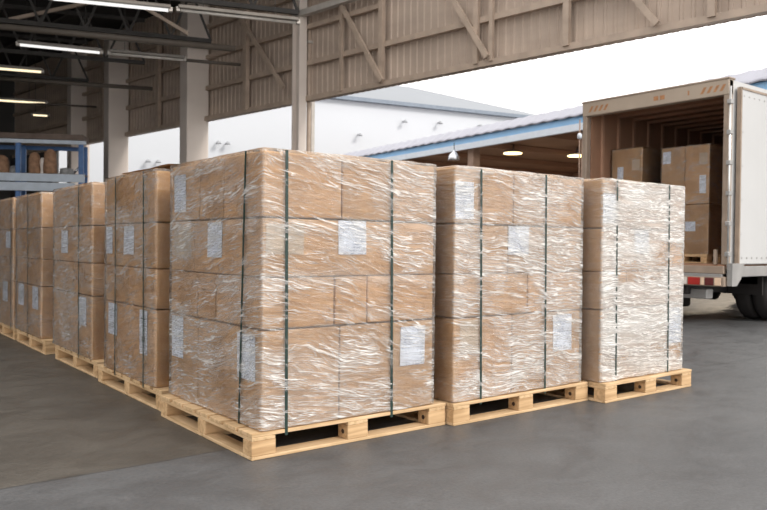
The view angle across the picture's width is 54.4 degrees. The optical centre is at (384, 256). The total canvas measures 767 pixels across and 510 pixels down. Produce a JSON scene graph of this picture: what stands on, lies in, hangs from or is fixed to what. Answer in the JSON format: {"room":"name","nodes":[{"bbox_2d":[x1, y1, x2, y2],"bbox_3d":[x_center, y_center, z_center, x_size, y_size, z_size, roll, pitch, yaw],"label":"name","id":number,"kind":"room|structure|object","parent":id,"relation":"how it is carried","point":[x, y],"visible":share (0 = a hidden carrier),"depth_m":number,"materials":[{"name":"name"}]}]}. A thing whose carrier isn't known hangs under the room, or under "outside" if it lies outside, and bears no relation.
{"room":"distribution center","nodes":[
{"label":"distribution center","id":0,"kind":"room"},
{"bbox_2d":[0,70,14,199],"bbox_3d":[-19.535,-3.030,21.888,16.600,7.100,0.200,0,1,-38],"label":"wall","id":1,"kind":"structure","parent":0,"point":[7,88],"depth_m":26.50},
{"bbox_2d":[0,6,83,48],"bbox_3d":[-11.948,-6.292,15.865,10.204,0.120,18.772,0,1,-44],"label":"trim","id":2,"kind":"structure","parent":1,"relation":"attached to","point":[57,17],"depth_m":19.98,"materials":[{"name":"metal"}]},
{"bbox_2d":[0,33,88,81],"bbox_3d":[-14.023,-5.692,19.779,11.546,1.190,0.080,0,1,-20],"label":"roof truss","id":3,"kind":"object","parent":2,"relation":"attached to","point":[34,38],"depth_m":21.30,"materials":[{"name":"metal"}]},
{"bbox_2d":[0,3,145,64],"bbox_3d":[-11.665,-5.634,17.560,11.546,1.190,0.080,0,1,-20],"label":"roof truss","id":4,"kind":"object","parent":2,"relation":"attached to","point":[24,51],"depth_m":18.88,"materials":[{"name":"metal"}]},
{"bbox_2d":[169,0,298,14],"bbox_3d":[-7.787,-5.525,12.962,12.896,1.190,0.080,0,1,-20],"label":"roof truss","id":5,"kind":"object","parent":2,"relation":"attached to","point":[252,6],"depth_m":14.76,"materials":[{"name":"metal"}]},
{"bbox_2d":[0,0,211,42],"bbox_3d":[-9.549,-5.579,15.356,11.796,1.190,0.080,0,1,-20],"label":"roof truss","id":6,"kind":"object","parent":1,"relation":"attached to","point":[38,23],"depth_m":16.55,"materials":[{"name":"metal"}]},
{"bbox_2d":[0,76,152,90],"bbox_3d":[-8.211,-4.311,18.434,4.764,0.097,0.097,0,1,-17],"label":"ceiling pipe","id":7,"kind":"object","parent":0,"point":[15,79],"visible":1,"depth_m":18.55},
{"bbox_2d":[0,0,180,71],"bbox_3d":[-12.798,-6.463,15.328,19.199,0.100,18.700,0,1,-38],"label":"ceiling","id":8,"kind":"structure","parent":0,"point":[15,59],"depth_m":20.30,"materials":[{"name":"metal"}]},
{"bbox_2d":[16,0,102,54],"bbox_3d":[-6.607,-5.284,15.244,1.636,2.127,0.160,0,1,-22],"label":"fluorescent light","id":9,"kind":"object","parent":8,"relation":"hanging from","point":[24,43],"visible":1,"depth_m":15.22,"materials":[{"name":"paint"}]},
{"bbox_2d":[49,0,172,12],"bbox_3d":[-4.511,-5.219,12.377,1.940,2.127,0.160,0,1,-18],"label":"fluorescent light","id":10,"kind":"object","parent":8,"relation":"hanging from","point":[147,5],"visible":1,"depth_m":12.43,"materials":[{"name":"paint"}]},
{"bbox_2d":[108,1,185,61],"bbox_3d":[-5.013,-5.276,15.831,1.594,2.127,0.160,0,1,-19],"label":"fluorescent light","id":11,"kind":"object","parent":8,"relation":"hanging from","point":[124,52],"visible":0.92,"depth_m":15.80,"materials":[{"name":"paint"}]},
{"bbox_2d":[176,0,299,24],"bbox_3d":[-2.502,-5.207,12.958,2.125,2.127,0.160,0,1,-19],"label":"fluorescent light","id":12,"kind":"object","parent":8,"relation":"hanging from","point":[180,8],"visible":1,"depth_m":12.91,"materials":[{"name":"paint"}]},
{"bbox_2d":[0,23,235,51],"bbox_3d":[-5.511,-4.221,14.265,5.281,0.117,0.117,0,1,-19],"label":"ceiling pipe","id":13,"kind":"object","parent":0,"point":[8,27],"visible":1,"depth_m":14.34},
{"bbox_2d":[0,293,766,509],"bbox_3d":[-1.063,0.662,28.598,90.000,0.100,80.000,0,1,-38],"label":"floor","id":14,"kind":"structure","parent":0,"point":[70,440],"depth_m":3.75,"materials":[{"name":"concrete"}]},
{"bbox_2d":[0,322,16,339],"bbox_3d":[-3.812,0.814,8.779,1.224,0.130,1.170,0,1,-38],"label":"wooden pallet","id":15,"kind":"object","parent":14,"relation":"on","point":[5,330],"visible":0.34,"depth_m":8.30,"materials":[{"name":"brown wood"}]},
{"bbox_2d":[0,278,18,326],"bbox_3d":[-4.085,0.502,8.565,0.546,0.490,1.117,0,1,-38],"label":"carton","id":16,"kind":"object","parent":15,"relation":"on","point":[13,285],"visible":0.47,"depth_m":8.15,"materials":[{"name":"cardboard"}]},
{"bbox_2d":[0,197,19,326],"bbox_3d":[-3.849,0.048,8.739,1.154,1.392,1.149,0,1,-38],"label":"wrap","id":17,"kind":"object","parent":16,"relation":"attached to","point":[11,197],"visible":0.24,"depth_m":8.21,"materials":[{"name":"white"}]},
{"bbox_3d":[-4.239,0.118,8.766,0.542,0.252,0.594,0,1,-38],"label":"carton","id":18,"kind":"object","parent":16,"relation":"on","visible":0},
{"bbox_2d":[0,230,16,256],"bbox_3d":[-4.077,-0.153,8.555,0.545,0.289,1.117,0,1,-38],"label":"carton","id":19,"kind":"object","parent":18,"relation":"on","point":[13,235],"visible":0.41,"depth_m":8.15,"materials":[{"name":"cardboard"}]},
{"bbox_2d":[17,329,55,354],"bbox_3d":[-3.027,0.837,7.768,1.225,0.130,1.170,0,1,-38],"label":"wooden pallet","id":20,"kind":"object","parent":14,"relation":"on","point":[45,346],"visible":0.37,"depth_m":7.29,"materials":[{"name":"brown wood"}]},
{"bbox_2d":[17,282,53,338],"bbox_3d":[-3.343,0.524,7.616,0.539,0.490,1.046,0,1,-38],"label":"carton","id":21,"kind":"object","parent":20,"relation":"on","point":[45,303],"visible":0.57,"depth_m":7.15,"materials":[{"name":"cardboard"}]},
{"bbox_2d":[17,257,54,285],"bbox_3d":[-3.337,0.144,7.612,0.532,0.252,1.045,0,1,-38],"label":"carton","id":22,"kind":"object","parent":21,"relation":"on","point":[46,270],"visible":0.37,"depth_m":7.14,"materials":[{"name":"cardboard"}]},
{"bbox_2d":[17,229,26,257],"bbox_3d":[-3.516,-0.137,7.841,0.533,0.289,0.454,0,1,-38],"label":"carton","id":23,"kind":"object","parent":22,"relation":"on","point":[23,235],"visible":0.2,"depth_m":7.66,"materials":[{"name":"cardboard"}]},
{"bbox_2d":[17,193,60,228],"bbox_3d":[-3.332,-0.445,7.603,0.535,0.321,1.046,0,1,-38],"label":"carton","id":24,"kind":"object","parent":23,"relation":"on","point":[46,207],"visible":0.33,"depth_m":7.13,"materials":[{"name":"cardboard"}]},
{"bbox_2d":[28,228,54,258],"bbox_3d":[-3.193,-0.127,7.425,0.536,0.289,0.586,0,1,-38],"label":"carton","id":25,"kind":"object","parent":22,"relation":"on","point":[46,239],"visible":0.35,"depth_m":7.08,"materials":[{"name":"cardboard"}]},
{"bbox_3d":[-2.899,0.524,7.961,0.574,0.490,1.046,0,1,-38],"label":"carton","id":26,"kind":"object","parent":20,"relation":"on","visible":0},
{"bbox_2d":[15,192,51,336],"bbox_3d":[-3.107,0.070,7.790,1.146,1.394,1.079,0,1,-38],"label":"wrap","id":27,"kind":"object","parent":26,"relation":"attached to","point":[22,196],"visible":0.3,"depth_m":7.47,"materials":[{"name":"white"}]},
{"bbox_2d":[0,132,88,196],"bbox_3d":[-9.501,-1.131,17.862,4.580,3.630,0.680,0,1,-10],"label":"storage rack","id":28,"kind":"object","parent":14,"relation":"on","point":[21,186],"visible":0.62,"depth_m":17.82,"materials":[{"name":"metal"}]},
{"bbox_2d":[0,172,87,176],"bbox_3d":[-9.527,-1.991,17.873,4.520,0.030,0.500,0,1,-10],"label":"shelf","id":29,"kind":"object","parent":28,"relation":"attached to","point":[17,174],"depth_m":17.82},
{"bbox_2d":[67,51,89,184],"bbox_3d":[-9.326,-2.837,22.757,0.550,6.900,0.440,0,1,-38],"label":"concrete column","id":30,"kind":"structure","parent":14,"relation":"on","point":[75,125],"depth_m":22.53,"materials":[{"name":"concrete"}]},
{"bbox_2d":[55,344,105,377],"bbox_3d":[-2.104,0.864,6.609,1.229,0.130,1.215,0,1,-38],"label":"wooden pallet","id":31,"kind":"object","parent":14,"relation":"on","point":[84,364],"visible":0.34,"depth_m":6.22,"materials":[{"name":"brown wood"}]},
{"bbox_2d":[54,289,106,358],"bbox_3d":[-2.404,0.551,6.455,0.581,0.490,1.130,0,1,-38],"label":"carton","id":32,"kind":"object","parent":31,"relation":"on","point":[95,349],"visible":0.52,"depth_m":6.02,"materials":[{"name":"cardboard"}]},
{"bbox_2d":[54,260,74,291],"bbox_3d":[-2.579,0.167,6.644,0.524,0.252,0.604,0,1,-38],"label":"carton","id":33,"kind":"object","parent":32,"relation":"on","point":[60,263],"visible":0.26,"depth_m":6.46,"materials":[{"name":"cardboard"}]},
{"bbox_2d":[55,226,106,262],"bbox_3d":[-2.417,-0.104,6.431,0.529,0.289,1.131,0,1,-38],"label":"carton","id":34,"kind":"object","parent":33,"relation":"on","point":[96,236],"visible":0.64,"depth_m":6.02,"materials":[{"name":"cardboard"}]},
{"bbox_2d":[55,184,121,226],"bbox_3d":[-2.411,-0.418,6.428,0.523,0.321,1.131,0,1,-38],"label":"carton","id":35,"kind":"object","parent":34,"relation":"on","point":[96,209],"visible":0.43,"depth_m":6.01,"materials":[{"name":"cardboard"}]},
{"bbox_2d":[52,182,106,357],"bbox_3d":[-2.180,0.098,6.620,1.157,1.394,1.164,0,1,-38],"label":"wrap","id":36,"kind":"object","parent":32,"relation":"attached to","point":[89,183],"visible":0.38,"depth_m":6.29,"materials":[{"name":"white"}]},
{"bbox_2d":[74,262,106,295],"bbox_3d":[-2.231,0.177,6.195,0.525,0.252,0.520,0,1,-38],"label":"carton","id":37,"kind":"object","parent":32,"relation":"on","point":[95,286],"visible":0.39,"depth_m":5.89,"materials":[{"name":"cardboard"}]},
{"bbox_2d":[103,28,128,182],"bbox_3d":[-7.466,-2.788,20.770,0.550,6.900,0.440,0,1,-38],"label":"concrete column","id":38,"kind":"structure","parent":14,"relation":"on","point":[116,116],"depth_m":20.57,"materials":[{"name":"concrete"}]},
{"bbox_2d":[98,364,171,410],"bbox_3d":[-1.287,0.889,5.515,1.239,0.130,1.265,0,1,-38],"label":"wooden pallet","id":39,"kind":"object","parent":14,"relation":"on","point":[131,387],"visible":0.3,"depth_m":5.12,"materials":[{"name":"brown wood"}]},
{"bbox_2d":[106,300,175,387],"bbox_3d":[-1.537,0.578,5.282,0.551,0.490,0.993,0,1,-38],"label":"carton","id":40,"kind":"object","parent":39,"relation":"on","point":[159,337],"visible":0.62,"depth_m":4.93,"materials":[{"name":"cardboard"}]},
{"bbox_2d":[106,265,132,302],"bbox_3d":[-1.689,0.193,5.482,0.544,0.252,0.477,0,1,-38],"label":"carton","id":41,"kind":"object","parent":40,"relation":"on","point":[123,286],"visible":0.25,"depth_m":5.29,"materials":[{"name":"cardboard"}]},
{"bbox_2d":[129,267,172,308],"bbox_3d":[-1.383,0.202,5.088,0.544,0.252,0.512,0,1,-38],"label":"carton","id":42,"kind":"object","parent":40,"relation":"on","point":[158,297],"visible":0.34,"depth_m":4.78,"materials":[{"name":"cardboard"}]},
{"bbox_2d":[106,223,171,268],"bbox_3d":[-1.529,-0.077,5.273,0.548,0.289,0.993,0,1,-38],"label":"carton","id":43,"kind":"object","parent":42,"relation":"on","point":[160,232],"visible":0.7,"depth_m":4.93,"materials":[{"name":"cardboard"}]},
{"bbox_2d":[107,171,187,223],"bbox_3d":[-1.525,-0.391,5.269,0.545,0.321,0.992,0,1,-38],"label":"carton","id":44,"kind":"object","parent":43,"relation":"on","point":[161,185],"visible":0.4,"depth_m":4.92,"materials":[{"name":"cardboard"}]},
{"bbox_3d":[-1.085,0.577,5.634,0.584,0.490,0.992,0,1,-38],"label":"carton","id":45,"kind":"object","parent":39,"relation":"on","visible":0},
{"bbox_2d":[104,168,172,385],"bbox_3d":[-1.297,0.124,5.459,1.167,1.393,1.026,0,1,-38],"label":"wrap","id":46,"kind":"object","parent":45,"relation":"attached to","point":[154,169],"visible":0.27,"depth_m":5.11,"materials":[{"name":"white"}]},
{"bbox_2d":[180,2,208,163],"bbox_3d":[-4.591,-2.717,18.015,0.550,6.900,0.440,0,1,-38],"label":"concrete column","id":47,"kind":"structure","parent":14,"relation":"on","point":[194,99],"depth_m":17.82,"materials":[{"name":"concrete"}]},
{"bbox_2d":[59,86,535,183],"bbox_3d":[-4.151,-4.824,42.140,36.021,10.400,6.300,0,1,-26],"label":"warehouse building","id":48,"kind":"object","parent":14,"relation":"on","point":[378,115],"visible":0.12,"depth_m":39.88,"materials":[{"name":"paint"}]},
{"bbox_2d":[160,394,445,460],"bbox_3d":[-0.496,0.913,4.451,1.274,0.130,1.165,0,1,-38],"label":"wooden pallet","id":49,"kind":"object","parent":14,"relation":"on","point":[213,426],"visible":0.57,"depth_m":4.00,"materials":[{"name":"brown wood"}]},
{"bbox_2d":[171,313,204,402],"bbox_3d":[-1.004,0.595,4.537,0.456,0.490,0.390,0,1,-38],"label":"carton","id":50,"kind":"object","parent":49,"relation":"on","point":[186,367],"visible":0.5,"depth_m":4.38,"materials":[{"name":"cardboard"}]},
{"bbox_2d":[172,270,206,316],"bbox_3d":[-1.015,0.214,4.527,0.420,0.252,0.380,0,1,-38],"label":"carton","id":51,"kind":"object","parent":50,"relation":"on","point":[180,294],"visible":0.27,"depth_m":4.38,"materials":[{"name":"cardboard"}]},
{"bbox_2d":[172,221,194,270],"bbox_3d":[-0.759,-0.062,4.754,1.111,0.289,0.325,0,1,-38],"label":"carton","id":52,"kind":"object","parent":51,"relation":"on","point":[177,265],"visible":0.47,"depth_m":4.39,"materials":[{"name":"cardboard"}]},
{"bbox_2d":[173,163,208,220],"bbox_3d":[-0.989,-0.375,4.524,0.462,0.321,0.395,0,1,-38],"label":"carton","id":53,"kind":"object","parent":52,"relation":"on","point":[192,195],"visible":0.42,"depth_m":4.37,"materials":[{"name":"cardboard"}]},
{"bbox_2d":[198,319,338,430],"bbox_3d":[-0.650,0.605,4.080,0.457,0.490,0.756,0,1,-38],"label":"carton","id":54,"kind":"object","parent":49,"relation":"on","point":[303,335],"visible":0.82,"depth_m":3.81,"materials":[{"name":"cardboard"}]},
{"bbox_2d":[198,273,218,319],"bbox_3d":[-0.825,0.220,4.282,0.419,0.252,0.228,0,1,-38],"label":"carton","id":55,"kind":"object","parent":54,"relation":"on","point":[207,309],"visible":0.3,"depth_m":4.14,"materials":[{"name":"cardboard"}]},
{"bbox_2d":[216,274,333,329],"bbox_3d":[-0.589,0.227,3.979,0.418,0.252,0.528,0,1,-38],"label":"carton","id":56,"kind":"object","parent":54,"relation":"on","point":[321,298],"visible":0.82,"depth_m":3.79,"materials":[{"name":"cardboard"}]},
{"bbox_2d":[333,319,431,418],"bbox_3d":[-0.207,0.605,4.422,0.650,0.490,0.760,0,1,-38],"label":"carton","id":57,"kind":"object","parent":49,"relation":"on","point":[350,383],"visible":0.59,"depth_m":4.12,"materials":[{"name":"cardboard"}]},
{"bbox_2d":[169,147,436,430],"bbox_3d":[-0.506,0.147,4.435,1.139,1.393,1.183,0,1,-38],"label":"wrap","id":58,"kind":"object","parent":57,"relation":"attached to","point":[341,156],"visible":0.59,"depth_m":4.02,"materials":[{"name":"white"}]},
{"bbox_2d":[238,151,246,423],"bbox_3d":[-0.274,0.170,4.136,1.135,1.421,0.073,0,1,-38],"label":"strap","id":59,"kind":"object","parent":58,"relation":"attached to","point":[245,151],"visible":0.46,"depth_m":3.78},
{"bbox_2d":[277,150,288,434],"bbox_3d":[-0.846,0.170,4.171,0.027,1.418,1.179,0,1,-38],"label":"strap","id":60,"kind":"object","parent":58,"relation":"attached to","point":[286,151],"visible":0.48,"depth_m":3.71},
{"bbox_2d":[380,160,392,416],"bbox_3d":[-0.319,0.169,4.580,0.033,1.418,1.179,0,1,-38],"label":"strap","id":61,"kind":"object","parent":58,"relation":"attached to","point":[391,341],"visible":0.48,"depth_m":4.12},
{"bbox_2d":[330,275,365,324],"bbox_3d":[-0.337,0.227,4.173,0.204,0.252,0.530,0,1,-38],"label":"carton","id":62,"kind":"object","parent":57,"relation":"on","point":[339,297],"visible":0.39,"depth_m":3.96,"materials":[{"name":"cardboard"}]},
{"bbox_2d":[357,274,432,321],"bbox_3d":[-0.067,0.227,4.385,0.472,0.252,0.530,0,1,-38],"label":"carton","id":63,"kind":"object","parent":57,"relation":"on","point":[383,281],"visible":0.56,"depth_m":4.17,"materials":[{"name":"cardboard"}]},
{"bbox_2d":[194,218,432,276],"bbox_3d":[-0.403,-0.051,4.295,1.113,0.290,0.825,0,1,-38],"label":"carton","id":64,"kind":"object","parent":63,"relation":"on","point":[319,244],"visible":0.96,"depth_m":3.92,"materials":[{"name":"cardboard"}]},
{"bbox_2d":[200,158,235,219],"bbox_3d":[-0.770,-0.368,4.246,0.457,0.321,0.302,0,1,-38],"label":"carton","id":65,"kind":"object","parent":64,"relation":"on","point":[219,173],"visible":0.26,"depth_m":4.09,"materials":[{"name":"cardboard"}]},
{"bbox_2d":[224,150,340,219],"bbox_3d":[-0.539,-0.361,3.948,0.460,0.321,0.440,0,1,-38],"label":"carton","id":66,"kind":"object","parent":64,"relation":"on","point":[326,198],"visible":0.86,"depth_m":3.78,"materials":[{"name":"cardboard"}]},
{"bbox_2d":[325,158,433,222],"bbox_3d":[-0.100,-0.362,4.289,0.640,0.321,0.440,0,1,-38],"label":"carton","id":67,"kind":"object","parent":64,"relation":"on","point":[367,208],"visible":0.56,"depth_m":4.09,"materials":[{"name":"cardboard"}]},
{"bbox_2d":[291,0,314,153],"bbox_3d":[-1.665,-2.649,15.475,0.410,6.900,0.300,0,1,-38],"label":"steel column","id":68,"kind":"structure","parent":14,"relation":"on","point":[303,137],"depth_m":15.39,"materials":[{"name":"metal"}]},
{"bbox_2d":[292,0,357,16],"bbox_3d":[-1.013,-4.940,14.599,2.325,0.120,0.120,1,1,44],"label":"trim","id":69,"kind":"structure","parent":68,"relation":"attached to","point":[330,4],"depth_m":14.76,"materials":[{"name":"paint"}]},
{"bbox_2d":[412,380,587,425],"bbox_3d":[0.552,0.913,5.177,1.265,0.130,1.135,0,1,-38],"label":"wooden pallet","id":70,"kind":"object","parent":14,"relation":"on","point":[456,413],"visible":0.27,"depth_m":4.71,"materials":[{"name":"brown wood"}]},
{"bbox_2d":[432,314,510,402],"bbox_3d":[0.438,0.607,4.723,0.496,0.490,0.536,0,1,-38],"label":"carton","id":71,"kind":"object","parent":70,"relation":"on","point":[447,342],"visible":0.67,"depth_m":4.47,"materials":[{"name":"cardboard"}]},
{"bbox_2d":[433,273,526,317],"bbox_3d":[0.496,0.227,4.762,0.635,0.252,0.530,0,1,-38],"label":"carton","id":72,"kind":"object","parent":71,"relation":"on","point":[445,285],"visible":0.5,"depth_m":4.50,"materials":[{"name":"cardboard"}]},
{"bbox_2d":[433,224,507,273],"bbox_3d":[0.425,-0.049,4.699,0.451,0.289,0.532,0,1,-38],"label":"carton","id":73,"kind":"object","parent":72,"relation":"on","point":[446,233],"visible":0.64,"depth_m":4.45,"materials":[{"name":"cardboard"}]},
{"bbox_2d":[433,168,512,224],"bbox_3d":[0.447,-0.363,4.707,0.498,0.321,0.535,0,1,-38],"label":"carton","id":74,"kind":"object","parent":73,"relation":"on","point":[446,182],"visible":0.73,"depth_m":4.46,"materials":[{"name":"cardboard"}]},
{"bbox_2d":[436,165,583,401],"bbox_3d":[0.535,0.147,5.152,1.207,1.394,1.135,0,1,-38],"label":"wrap","id":75,"kind":"object","parent":70,"relation":"on","point":[490,170],"visible":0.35,"depth_m":4.73,"materials":[{"name":"white"}]},
{"bbox_2d":[480,169,482,403],"bbox_3d":[0.235,0.170,4.919,0.035,1.418,1.131,0,1,-38],"label":"strap","id":76,"kind":"object","parent":75,"relation":"attached to","point":[481,171],"visible":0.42,"depth_m":4.47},
{"bbox_2d":[535,175,546,392],"bbox_3d":[0.699,0.169,5.280,0.032,1.418,1.131,0,1,-38],"label":"strap","id":77,"kind":"object","parent":75,"relation":"attached to","point":[535,175],"visible":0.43,"depth_m":4.83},
{"bbox_2d":[505,310,579,392],"bbox_3d":[0.904,0.606,5.085,0.672,0.490,0.536,0,1,-38],"label":"carton","id":78,"kind":"object","parent":70,"relation":"on","point":[563,343],"visible":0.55,"depth_m":4.88,"materials":[{"name":"cardboard"}]},
{"bbox_2d":[515,271,579,311],"bbox_3d":[0.962,0.226,5.124,0.532,0.252,0.532,0,1,-38],"label":"carton","id":79,"kind":"object","parent":78,"relation":"on","point":[531,285],"visible":0.35,"depth_m":4.90,"materials":[{"name":"cardboard"}]},
{"bbox_2d":[507,226,580,272],"bbox_3d":[0.890,-0.050,5.058,0.726,0.290,0.538,0,1,-38],"label":"carton","id":80,"kind":"object","parent":79,"relation":"on","point":[514,236],"visible":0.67,"depth_m":4.81,"materials":[{"name":"cardboard"}]},
{"bbox_2d":[491,173,580,227],"bbox_3d":[0.913,-0.363,5.072,0.671,0.321,0.532,0,1,-38],"label":"carton","id":81,"kind":"object","parent":80,"relation":"on","point":[570,214],"visible":0.42,"depth_m":4.87,"materials":[{"name":"cardboard"}]},
{"bbox_2d":[333,68,766,178],"bbox_3d":[9.598,-1.905,26.037,12.160,5.330,28.820,0,1,-32],"label":"building","id":82,"kind":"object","parent":14,"relation":"on","point":[545,140],"visible":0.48,"depth_m":26.23,"materials":[{"name":"white paint"}]},
{"bbox_2d":[552,368,691,402],"bbox_3d":[1.557,0.914,5.812,1.085,0.130,1.165,0,1,-38],"label":"wooden pallet","id":83,"kind":"object","parent":14,"relation":"on","point":[604,392],"visible":0.35,"depth_m":5.33,"materials":[{"name":"brown wood"}]},
{"bbox_2d":[579,305,681,382],"bbox_3d":[1.699,0.607,5.575,1.003,0.490,0.537,0,1,-38],"label":"carton","id":84,"kind":"object","parent":83,"relation":"on","point":[592,330],"visible":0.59,"depth_m":5.20,"materials":[{"name":"cardboard"}]},
{"bbox_2d":[576,271,625,308],"bbox_3d":[1.419,0.227,5.351,0.284,0.252,0.532,0,1,-38],"label":"carton","id":85,"kind":"object","parent":84,"relation":"on","point":[591,281],"visible":0.45,"depth_m":5.13,"materials":[{"name":"cardboard"}]},
{"bbox_2d":[578,177,684,381],"bbox_3d":[1.534,0.149,5.789,1.034,1.393,1.115,0,1,-38],"label":"wrap","id":86,"kind":"object","parent":84,"relation":"attached to","point":[659,201],"visible":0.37,"depth_m":5.32,"materials":[{"name":"white"}]},
{"bbox_2d":[622,271,643,306],"bbox_3d":[1.623,0.227,5.511,0.220,0.252,0.531,0,1,-38],"label":"carton","id":87,"kind":"object","parent":84,"relation":"on","point":[631,277],"visible":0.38,"depth_m":5.29,"materials":[{"name":"cardboard"}]},
{"bbox_2d":[644,270,681,305],"bbox_3d":[1.907,0.227,5.730,0.486,0.252,0.534,0,1,-38],"label":"carton","id":88,"kind":"object","parent":84,"relation":"on","point":[660,272],"visible":0.32,"depth_m":5.49,"materials":[{"name":"cardboard"}]},
{"bbox_2d":[580,229,681,270],"bbox_3d":[1.705,-0.049,5.565,1.003,0.290,0.537,0,1,-38],"label":"carton","id":89,"kind":"object","parent":88,"relation":"on","point":[592,238],"visible":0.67,"depth_m":5.21,"materials":[{"name":"cardboard"}]},
{"bbox_2d":[581,180,682,230],"bbox_3d":[1.710,-0.362,5.560,1.002,0.321,0.537,0,1,-38],"label":"carton","id":90,"kind":"object","parent":89,"relation":"on","point":[593,213],"visible":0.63,"depth_m":5.16,"materials":[{"name":"cardboard"}]},
{"bbox_2d":[582,76,766,319],"bbox_3d":[6.043,-0.728,12.429,5.812,3.310,2.440,0,1,-38],"label":"box truck","id":91,"kind":"object","parent":14,"relation":"on","point":[727,112],"visible":0.66,"depth_m":10.30,"materials":[{"name":"paint"}]},
{"bbox_2d":[682,254,720,262],"bbox_3d":[4.673,0.026,11.148,0.856,0.130,0.770,0,1,-38],"label":"wooden pallet","id":92,"kind":"object","parent":91,"relation":"on","point":[688,258],"visible":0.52,"depth_m":10.79,"materials":[{"name":"brown wood"}]},
{"bbox_2d":[678,204,721,253],"bbox_3d":[4.673,-0.395,11.118,0.780,0.710,0.747,0,1,-38],"label":"carton","id":93,"kind":"object","parent":92,"relation":"on","point":[701,234],"visible":0.61,"depth_m":10.72,"materials":[{"name":"cardboard"}]},
{"bbox_2d":[662,147,685,204],"bbox_3d":[4.565,-1.183,11.255,0.780,0.840,0.369,0,1,-38],"label":"carton","id":94,"kind":"object","parent":93,"relation":"on","point":[672,172],"visible":0.39,"depth_m":11.01,"materials":[{"name":"cardboard"}]},
{"bbox_2d":[685,144,722,204],"bbox_3d":[4.796,-1.176,10.959,0.780,0.840,0.370,0,1,-38],"label":"carton","id":95,"kind":"object","parent":93,"relation":"on","point":[700,154],"visible":0.82,"depth_m":10.71,"materials":[{"name":"cardboard"}]},
{"bbox_3d":[4.076,0.008,11.931,0.835,0.130,0.600,0,1,-38],"label":"wooden pallet","id":96,"kind":"object","parent":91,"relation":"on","visible":0},
{"bbox_3d":[4.078,-0.443,11.912,0.745,0.770,0.541,0,1,-38],"label":"carton","id":97,"kind":"object","parent":96,"relation":"on","visible":0},
{"bbox_2d":[612,147,661,183],"bbox_3d":[4.085,-1.260,11.897,0.750,0.845,0.543,0,1,-38],"label":"carton","id":98,"kind":"object","parent":97,"relation":"on","point":[624,166],"visible":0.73,"depth_m":11.63,"materials":[{"name":"cardboard"}]},
{"bbox_2d":[15,0,766,151],"bbox_3d":[-3.263,-4.891,17.123,27.476,3.300,0.022,1,1,44],"label":"wall","id":99,"kind":"structure","parent":0,"point":[590,19],"depth_m":14.62,"materials":[{"name":"metal"}]},
{"bbox_2d":[13,0,291,95],"bbox_3d":[-3.333,-5.490,17.058,27.087,0.090,0.080,1,1,44],"label":"trim","id":100,"kind":"structure","parent":99,"relation":"attached to","point":[278,2],"depth_m":19.59,"materials":[{"name":"brown paint"}]},
{"bbox_2d":[156,13,161,127],"bbox_3d":[-5.862,-4.832,19.404,0.120,2.940,0.096,1,1,44],"label":"trim","id":101,"kind":"structure","parent":99,"relation":"attached to","point":[158,21],"depth_m":19.36,"materials":[{"name":"brown paint"}]},
{"bbox_2d":[13,3,377,116],"bbox_3d":[-6.586,-4.841,20.182,18.092,0.090,0.080,1,1,44],"label":"trim","id":102,"kind":"structure","parent":99,"relation":"attached to","point":[374,7],"depth_m":16.96,"materials":[{"name":"brown paint"}]},
{"bbox_2d":[243,0,249,109],"bbox_3d":[-3.091,-4.763,16.746,0.120,2.940,0.096,1,1,44],"label":"trim","id":103,"kind":"structure","parent":99,"relation":"attached to","point":[246,39],"depth_m":16.72,"materials":[{"name":"brown paint"}]},
{"bbox_2d":[227,0,284,89],"bbox_3d":[-2.916,-4.845,16.495,2.301,2.594,0.050,1,1,44],"label":"trim","id":104,"kind":"structure","parent":99,"relation":"attached to","point":[247,29],"depth_m":16.23,"materials":[{"name":"brown paint"}]},
{"bbox_2d":[22,0,579,132],"bbox_3d":[-3.348,-4.021,17.080,27.087,0.100,0.080,1,1,44],"label":"trim","id":105,"kind":"structure","parent":99,"relation":"attached to","point":[545,4],"depth_m":14.04,"materials":[{"name":"brown paint"}]},
{"bbox_2d":[339,9,343,90],"bbox_3d":[-0.830,-4.707,14.577,0.070,2.940,0.056,1,1,44],"label":"trim","id":106,"kind":"structure","parent":99,"relation":"attached to","point":[341,16],"depth_m":14.57,"materials":[{"name":"brown paint"}]},
{"bbox_2d":[339,5,383,82],"bbox_3d":[-0.651,-4.500,14.323,1.782,2.547,0.050,1,1,44],"label":"trim","id":107,"kind":"structure","parent":99,"relation":"attached to","point":[349,20],"depth_m":14.08,"materials":[{"name":"brown paint"}]},
{"bbox_2d":[378,0,384,82],"bbox_3d":[-0.042,-4.688,13.822,0.100,2.940,0.080,1,1,44],"label":"trim","id":108,"kind":"structure","parent":99,"relation":"attached to","point":[381,3],"depth_m":13.80,"materials":[{"name":"brown paint"}]},
{"bbox_2d":[12,3,766,157],"bbox_3d":[-3.363,-3.291,17.084,27.087,0.100,0.100,1,1,44],"label":"beam","id":109,"kind":"structure","parent":99,"relation":"attached to","point":[759,9],"depth_m":11.86,"materials":[{"name":"metal"}]},
{"bbox_2d":[450,0,489,58],"bbox_3d":[1.249,-4.142,12.502,1.258,1.844,0.050,1,1,44],"label":"trim","id":110,"kind":"structure","parent":99,"relation":"attached to","point":[456,5],"depth_m":12.30,"materials":[{"name":"brown paint"}]},
{"bbox_2d":[473,0,479,63],"bbox_3d":[1.533,-4.649,12.310,0.090,2.940,0.072,1,1,44],"label":"trim","id":111,"kind":"structure","parent":99,"relation":"attached to","point":[476,3],"depth_m":12.30,"materials":[{"name":"brown paint"}]},
{"bbox_2d":[488,0,494,60],"bbox_3d":[1.752,-4.644,12.101,0.070,2.940,0.056,1,1,44],"label":"trim","id":112,"kind":"structure","parent":99,"relation":"attached to","point":[491,2],"depth_m":12.09,"materials":[{"name":"brown paint"}]},
{"bbox_2d":[562,0,570,46],"bbox_3d":[2.743,-4.619,11.149,0.100,2.940,0.080,1,1,44],"label":"trim","id":113,"kind":"structure","parent":99,"relation":"attached to","point":[566,21],"depth_m":11.13,"materials":[{"name":"brown paint"}]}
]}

